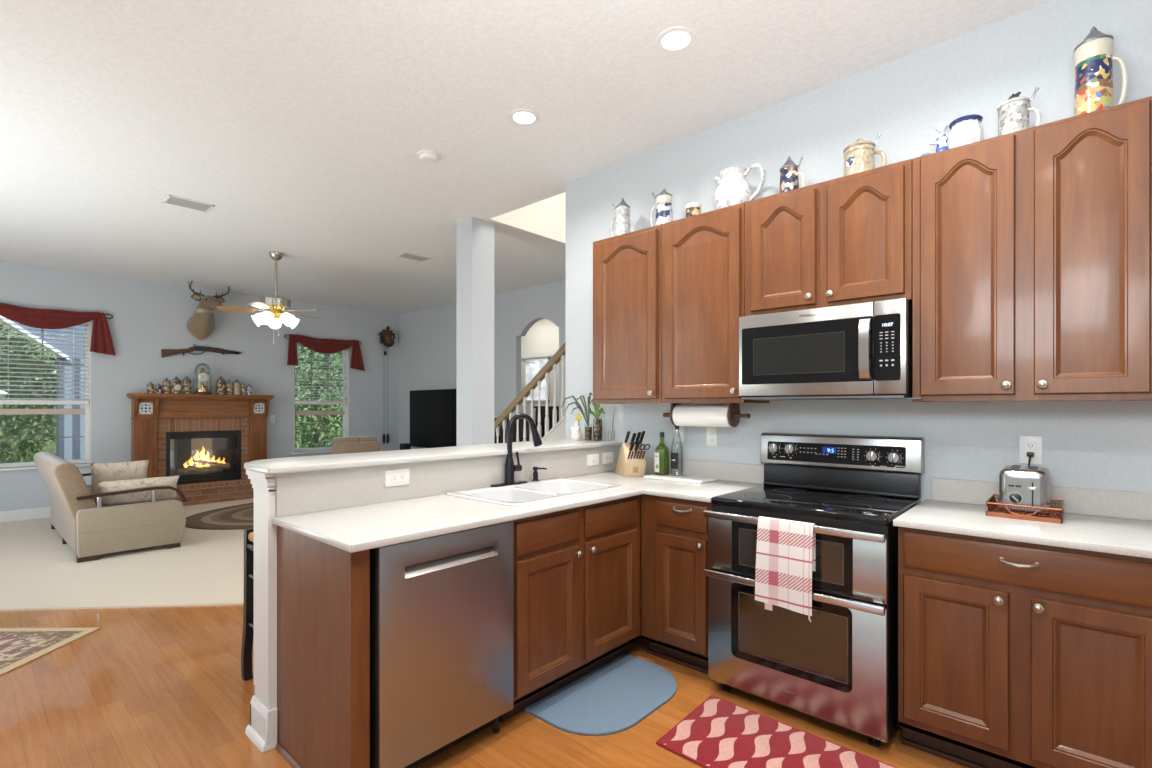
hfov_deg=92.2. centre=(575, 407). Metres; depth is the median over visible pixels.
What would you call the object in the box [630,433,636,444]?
knife
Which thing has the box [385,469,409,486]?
wall plate
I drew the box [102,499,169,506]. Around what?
seat cushion
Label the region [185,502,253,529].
braided rug
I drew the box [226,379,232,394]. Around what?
stein
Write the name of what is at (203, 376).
clock
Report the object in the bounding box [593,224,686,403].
upper cabinet
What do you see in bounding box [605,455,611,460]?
receptacle
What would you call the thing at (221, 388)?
stein
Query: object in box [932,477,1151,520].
backsplash
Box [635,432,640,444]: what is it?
knife
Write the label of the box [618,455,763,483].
backsplash
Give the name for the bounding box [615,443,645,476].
knife block
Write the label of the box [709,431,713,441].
receptacle
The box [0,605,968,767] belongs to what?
floor
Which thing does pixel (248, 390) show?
stein
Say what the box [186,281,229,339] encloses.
head
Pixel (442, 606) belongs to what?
dishwasher
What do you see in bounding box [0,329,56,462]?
leafy tree
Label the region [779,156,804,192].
stein
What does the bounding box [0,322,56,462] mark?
leafy tree
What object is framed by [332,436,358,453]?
cushion
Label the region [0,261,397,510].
wall
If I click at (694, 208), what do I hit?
mug
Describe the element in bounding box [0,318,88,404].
window blind
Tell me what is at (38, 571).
floor
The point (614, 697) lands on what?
kitchen mat
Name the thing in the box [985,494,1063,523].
serving tray
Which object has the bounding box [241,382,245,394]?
stein
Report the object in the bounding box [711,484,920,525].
cooktop
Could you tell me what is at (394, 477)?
receptacle
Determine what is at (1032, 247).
upper cabinet
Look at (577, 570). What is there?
base cabinet
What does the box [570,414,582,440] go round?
figurine
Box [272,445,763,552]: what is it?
countertop
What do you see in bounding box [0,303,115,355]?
swag valance
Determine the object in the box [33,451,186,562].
armchair
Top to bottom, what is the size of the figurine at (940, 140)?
0.189 m
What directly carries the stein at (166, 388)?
on the fireplace mantel
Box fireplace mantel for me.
[126,393,273,477]
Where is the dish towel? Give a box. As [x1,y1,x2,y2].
[755,516,815,621]
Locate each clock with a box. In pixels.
[192,363,212,393]
[378,326,394,443]
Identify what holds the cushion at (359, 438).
on the armchair at (356, 444)
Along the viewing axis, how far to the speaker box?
9.45 m
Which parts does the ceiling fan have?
blade, lamp shade, blade, lamp shade, lamp shade, lamp shade, lamp shade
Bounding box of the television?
[410,389,456,447]
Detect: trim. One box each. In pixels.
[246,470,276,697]
[521,350,558,405]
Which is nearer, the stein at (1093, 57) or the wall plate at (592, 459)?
the stein at (1093, 57)
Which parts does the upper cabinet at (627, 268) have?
door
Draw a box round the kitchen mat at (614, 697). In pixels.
[525,653,676,735]
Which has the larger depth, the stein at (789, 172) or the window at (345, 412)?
the window at (345, 412)
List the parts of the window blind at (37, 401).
rail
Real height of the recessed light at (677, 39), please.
0.006 m
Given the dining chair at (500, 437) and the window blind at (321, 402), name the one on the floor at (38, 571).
the dining chair at (500, 437)
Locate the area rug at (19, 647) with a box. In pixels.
[0,628,99,675]
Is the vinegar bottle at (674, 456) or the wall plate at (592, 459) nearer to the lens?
the vinegar bottle at (674, 456)
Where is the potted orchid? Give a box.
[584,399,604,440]
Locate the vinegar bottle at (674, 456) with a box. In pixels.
[671,425,682,474]
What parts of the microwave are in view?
door, door glass, handle, control glass, control panel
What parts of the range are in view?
leg, knob, knob, door glass, door glass, handle, handle, oven door, oven door, control glass, control panel, knob, leg, knob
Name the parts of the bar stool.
seat rail, seat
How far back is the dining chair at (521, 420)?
7.59 m
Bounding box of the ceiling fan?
[217,251,320,343]
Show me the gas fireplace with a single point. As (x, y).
(196, 456)
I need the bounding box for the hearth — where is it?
[170,479,253,505]
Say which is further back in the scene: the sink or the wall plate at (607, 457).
the wall plate at (607, 457)
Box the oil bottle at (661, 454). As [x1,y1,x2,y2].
[654,432,668,474]
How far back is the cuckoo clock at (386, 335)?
9.96 m
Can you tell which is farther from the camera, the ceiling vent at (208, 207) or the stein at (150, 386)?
the stein at (150, 386)
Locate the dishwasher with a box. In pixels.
[370,521,513,767]
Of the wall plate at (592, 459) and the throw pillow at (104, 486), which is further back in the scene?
the throw pillow at (104, 486)
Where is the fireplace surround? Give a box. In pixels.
[157,418,248,478]
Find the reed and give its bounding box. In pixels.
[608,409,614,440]
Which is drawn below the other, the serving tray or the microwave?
the serving tray
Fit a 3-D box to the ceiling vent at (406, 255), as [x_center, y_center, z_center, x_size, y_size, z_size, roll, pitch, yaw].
[-1.844,-1.703,6.288,0.210,0.013,0.340,0,0,42]
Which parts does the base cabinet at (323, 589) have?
shoe moulding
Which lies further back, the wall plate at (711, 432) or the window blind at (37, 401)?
the window blind at (37, 401)
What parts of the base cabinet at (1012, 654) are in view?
door, knob, handle, drawer, knob, door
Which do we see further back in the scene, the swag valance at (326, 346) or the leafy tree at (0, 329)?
the leafy tree at (0, 329)
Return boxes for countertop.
[244,438,622,473]
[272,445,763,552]
[893,477,1151,558]
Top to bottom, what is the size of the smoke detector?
0.040 m
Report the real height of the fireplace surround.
0.913 m
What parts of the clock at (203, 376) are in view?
brass plate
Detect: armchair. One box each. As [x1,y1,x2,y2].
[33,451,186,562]
[332,436,379,453]
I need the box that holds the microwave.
[739,298,922,400]
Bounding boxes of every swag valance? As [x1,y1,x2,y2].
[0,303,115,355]
[284,334,364,370]
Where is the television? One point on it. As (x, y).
(433, 413)
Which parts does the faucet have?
plate, lever, spout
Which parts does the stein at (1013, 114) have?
lid, thumb lever, handle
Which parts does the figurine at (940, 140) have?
arm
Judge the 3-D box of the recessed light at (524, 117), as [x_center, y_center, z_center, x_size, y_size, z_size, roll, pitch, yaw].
[-0.305,-1.707,3.262,0.184,0.006,0.184,0,0,42]
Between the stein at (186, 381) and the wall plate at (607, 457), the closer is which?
the wall plate at (607, 457)
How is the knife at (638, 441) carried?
in the knife block
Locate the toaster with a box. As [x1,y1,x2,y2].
[998,452,1050,516]
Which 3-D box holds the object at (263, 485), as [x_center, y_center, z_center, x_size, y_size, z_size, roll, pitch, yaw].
[-1.266,0.705,2.300,0.218,0.890,0.120,0,0,42]
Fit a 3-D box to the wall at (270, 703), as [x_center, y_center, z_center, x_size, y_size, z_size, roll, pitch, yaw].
[-0.522,0.805,3.086,0.158,1.090,2.255,0,0,42]
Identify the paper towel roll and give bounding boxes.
[672,404,730,426]
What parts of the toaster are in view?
plate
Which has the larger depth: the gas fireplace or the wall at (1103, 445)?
the gas fireplace
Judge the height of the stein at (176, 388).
0.241 m
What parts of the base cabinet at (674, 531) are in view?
handle, drawer, door, knob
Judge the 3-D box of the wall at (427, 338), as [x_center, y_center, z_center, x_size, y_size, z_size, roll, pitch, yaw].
[1.019,-1.450,6.444,11.500,5.600,0.100,0,0,42]
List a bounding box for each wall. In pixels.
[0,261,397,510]
[255,686,276,709]
[398,280,565,449]
[490,192,565,243]
[521,319,558,353]
[566,0,1151,606]
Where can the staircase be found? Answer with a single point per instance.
(558, 431)
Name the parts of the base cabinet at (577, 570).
drawer, door, knob, knob, drawer, door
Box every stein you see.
[147,381,153,392]
[154,383,161,393]
[162,377,170,393]
[171,376,181,393]
[182,376,191,393]
[216,376,225,394]
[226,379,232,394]
[233,379,240,394]
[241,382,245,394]
[246,384,251,394]
[611,198,629,236]
[650,189,672,226]
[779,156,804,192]
[843,134,886,175]
[997,87,1040,135]
[1074,26,1127,115]
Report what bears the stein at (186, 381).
on the fireplace mantel
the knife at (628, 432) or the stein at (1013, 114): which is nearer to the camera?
the stein at (1013, 114)
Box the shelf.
[126,393,273,399]
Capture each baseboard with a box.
[0,507,50,522]
[245,695,276,751]
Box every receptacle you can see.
[391,474,403,481]
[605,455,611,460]
[676,427,680,437]
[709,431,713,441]
[1026,442,1035,457]
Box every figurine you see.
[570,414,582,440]
[921,123,949,155]
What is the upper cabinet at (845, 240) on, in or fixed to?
attached to the wall at (1103, 445)
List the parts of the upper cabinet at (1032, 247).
door, knob, knob, door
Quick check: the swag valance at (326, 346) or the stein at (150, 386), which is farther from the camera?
the swag valance at (326, 346)
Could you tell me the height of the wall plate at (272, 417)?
0.120 m
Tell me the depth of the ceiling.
3.21 m
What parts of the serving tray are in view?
loop handle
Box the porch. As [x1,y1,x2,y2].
[0,315,83,459]
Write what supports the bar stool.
on the floor at (151, 687)
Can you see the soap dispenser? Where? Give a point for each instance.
(535, 473)
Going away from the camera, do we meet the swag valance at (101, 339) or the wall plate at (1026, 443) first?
the wall plate at (1026, 443)
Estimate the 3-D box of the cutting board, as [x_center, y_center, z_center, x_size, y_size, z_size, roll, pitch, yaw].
[0.631,0.429,3.367,0.407,0.012,0.207,0,0,42]
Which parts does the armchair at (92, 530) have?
backrest, leg, rail post, arm, arm rail, rail post, leg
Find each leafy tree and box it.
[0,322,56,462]
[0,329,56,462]
[295,347,342,448]
[296,347,342,447]
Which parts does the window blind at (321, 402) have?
rail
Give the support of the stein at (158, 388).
on the fireplace mantel
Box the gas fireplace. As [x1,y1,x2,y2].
[166,430,240,484]
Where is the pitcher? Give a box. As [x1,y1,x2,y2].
[714,163,764,209]
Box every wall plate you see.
[270,415,274,422]
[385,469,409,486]
[587,454,598,465]
[602,452,612,463]
[674,426,683,441]
[706,427,716,445]
[1019,436,1041,463]
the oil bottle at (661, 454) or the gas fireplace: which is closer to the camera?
the oil bottle at (661, 454)
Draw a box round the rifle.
[161,344,240,357]
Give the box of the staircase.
[494,342,565,442]
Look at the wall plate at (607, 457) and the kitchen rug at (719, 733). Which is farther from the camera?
the wall plate at (607, 457)
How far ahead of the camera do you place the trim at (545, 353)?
9.31 m
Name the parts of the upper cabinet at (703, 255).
door, knob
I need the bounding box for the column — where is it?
[457,217,493,445]
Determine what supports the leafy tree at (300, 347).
on the lawn
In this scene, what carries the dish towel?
hanging from the range
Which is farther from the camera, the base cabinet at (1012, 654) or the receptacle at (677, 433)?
the receptacle at (677, 433)
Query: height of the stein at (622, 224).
0.303 m
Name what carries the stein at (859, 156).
on the upper cabinet at (845, 240)
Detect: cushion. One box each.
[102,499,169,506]
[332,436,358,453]
[354,436,377,441]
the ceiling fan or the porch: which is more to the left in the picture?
the porch
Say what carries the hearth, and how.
on the floor at (38, 571)
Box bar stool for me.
[241,528,253,680]
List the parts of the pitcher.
spout, handle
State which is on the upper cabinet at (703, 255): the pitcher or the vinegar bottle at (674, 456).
the pitcher
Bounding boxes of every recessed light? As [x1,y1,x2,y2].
[508,109,539,125]
[656,26,695,52]
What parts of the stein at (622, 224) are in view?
handle, lid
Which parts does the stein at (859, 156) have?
lid, handle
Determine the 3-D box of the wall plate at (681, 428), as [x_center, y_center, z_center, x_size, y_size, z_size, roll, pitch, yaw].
[0.657,0.160,3.536,0.073,0.115,0.009,0,0,42]
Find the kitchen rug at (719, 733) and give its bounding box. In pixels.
[656,695,896,767]
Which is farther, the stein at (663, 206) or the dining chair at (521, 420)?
the dining chair at (521, 420)
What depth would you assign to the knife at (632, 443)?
3.46 m
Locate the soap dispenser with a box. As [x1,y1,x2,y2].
[532,467,546,480]
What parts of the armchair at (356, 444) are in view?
backrest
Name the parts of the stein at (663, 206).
handle, lid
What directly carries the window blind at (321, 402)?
attached to the window at (345, 412)
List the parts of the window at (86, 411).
meeting rail, sill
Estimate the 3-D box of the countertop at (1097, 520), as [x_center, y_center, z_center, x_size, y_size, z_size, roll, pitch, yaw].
[1.741,0.396,2.132,0.786,0.131,0.647,0,0,42]
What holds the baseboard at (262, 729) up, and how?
attached to the wall at (270, 703)
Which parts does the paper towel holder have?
rod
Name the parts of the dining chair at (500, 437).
backrest, leg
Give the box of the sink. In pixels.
[446,478,623,506]
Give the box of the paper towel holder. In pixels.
[663,403,750,426]
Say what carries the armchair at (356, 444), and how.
on the braided rug at (236, 517)
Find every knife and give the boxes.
[624,431,629,442]
[629,442,634,451]
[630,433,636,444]
[634,440,640,450]
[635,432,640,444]
[639,431,644,444]
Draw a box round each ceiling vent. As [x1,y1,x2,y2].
[162,195,214,212]
[395,252,431,261]
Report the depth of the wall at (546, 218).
5.54 m
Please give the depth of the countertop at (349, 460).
2.75 m
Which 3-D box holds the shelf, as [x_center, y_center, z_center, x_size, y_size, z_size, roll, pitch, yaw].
[-5.251,-0.151,7.845,0.299,0.067,1.710,0,0,42]
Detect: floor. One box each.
[0,498,253,610]
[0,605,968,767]
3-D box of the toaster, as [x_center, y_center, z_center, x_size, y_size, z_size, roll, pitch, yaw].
[1.839,0.309,2.268,0.158,0.239,0.298,0,0,42]
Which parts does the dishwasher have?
toe panel, pocket handle, leg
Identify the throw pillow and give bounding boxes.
[90,460,148,501]
[97,475,179,505]
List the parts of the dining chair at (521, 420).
backrest, leg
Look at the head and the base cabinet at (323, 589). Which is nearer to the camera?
the base cabinet at (323, 589)
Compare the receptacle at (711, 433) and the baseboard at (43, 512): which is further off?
the baseboard at (43, 512)
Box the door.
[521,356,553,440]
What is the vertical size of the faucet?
0.393 m
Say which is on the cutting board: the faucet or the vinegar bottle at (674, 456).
the vinegar bottle at (674, 456)
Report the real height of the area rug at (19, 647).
0.010 m
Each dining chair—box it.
[494,418,505,443]
[507,418,528,441]
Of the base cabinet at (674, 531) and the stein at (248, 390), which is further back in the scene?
the stein at (248, 390)
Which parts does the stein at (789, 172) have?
lid, handle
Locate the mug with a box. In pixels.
[685,202,700,217]
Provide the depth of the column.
5.06 m
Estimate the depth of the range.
2.42 m
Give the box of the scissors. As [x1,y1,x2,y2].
[639,444,649,452]
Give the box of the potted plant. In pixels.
[561,393,591,439]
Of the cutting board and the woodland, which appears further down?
the cutting board
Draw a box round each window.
[0,321,90,470]
[290,348,348,454]
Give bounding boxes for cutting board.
[644,474,716,483]
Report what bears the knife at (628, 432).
in the knife block
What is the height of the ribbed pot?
0.166 m
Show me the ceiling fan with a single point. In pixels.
(276, 305)
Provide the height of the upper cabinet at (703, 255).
1.052 m
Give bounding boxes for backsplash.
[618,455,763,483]
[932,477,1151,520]
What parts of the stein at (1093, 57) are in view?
lid, handle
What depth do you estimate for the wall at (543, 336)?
9.51 m
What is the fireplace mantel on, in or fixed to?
on the floor at (38, 571)
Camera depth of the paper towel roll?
3.19 m
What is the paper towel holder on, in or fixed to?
attached to the upper cabinet at (703, 255)
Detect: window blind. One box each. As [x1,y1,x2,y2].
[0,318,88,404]
[294,343,347,404]
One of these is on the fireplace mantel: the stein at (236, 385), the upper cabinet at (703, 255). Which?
the stein at (236, 385)
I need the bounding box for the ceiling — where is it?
[0,0,1053,314]
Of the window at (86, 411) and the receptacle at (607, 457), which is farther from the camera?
the window at (86, 411)
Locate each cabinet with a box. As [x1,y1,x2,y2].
[275,525,369,767]
[499,495,639,722]
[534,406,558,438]
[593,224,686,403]
[641,494,711,673]
[662,203,768,403]
[745,159,911,315]
[898,527,1151,767]
[912,96,1151,401]
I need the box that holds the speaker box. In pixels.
[400,443,410,449]
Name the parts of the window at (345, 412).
sill, meeting rail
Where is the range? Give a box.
[703,432,924,746]
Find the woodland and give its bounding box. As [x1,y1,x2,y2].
[0,342,342,462]
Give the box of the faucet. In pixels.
[491,413,541,486]
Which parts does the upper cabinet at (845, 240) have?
door, knob, knob, door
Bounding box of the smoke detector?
[417,150,440,163]
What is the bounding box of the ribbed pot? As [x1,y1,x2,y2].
[948,114,983,148]
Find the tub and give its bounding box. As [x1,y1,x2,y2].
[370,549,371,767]
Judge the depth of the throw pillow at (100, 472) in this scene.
5.27 m
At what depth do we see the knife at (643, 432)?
3.48 m
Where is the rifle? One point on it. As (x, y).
(164, 352)

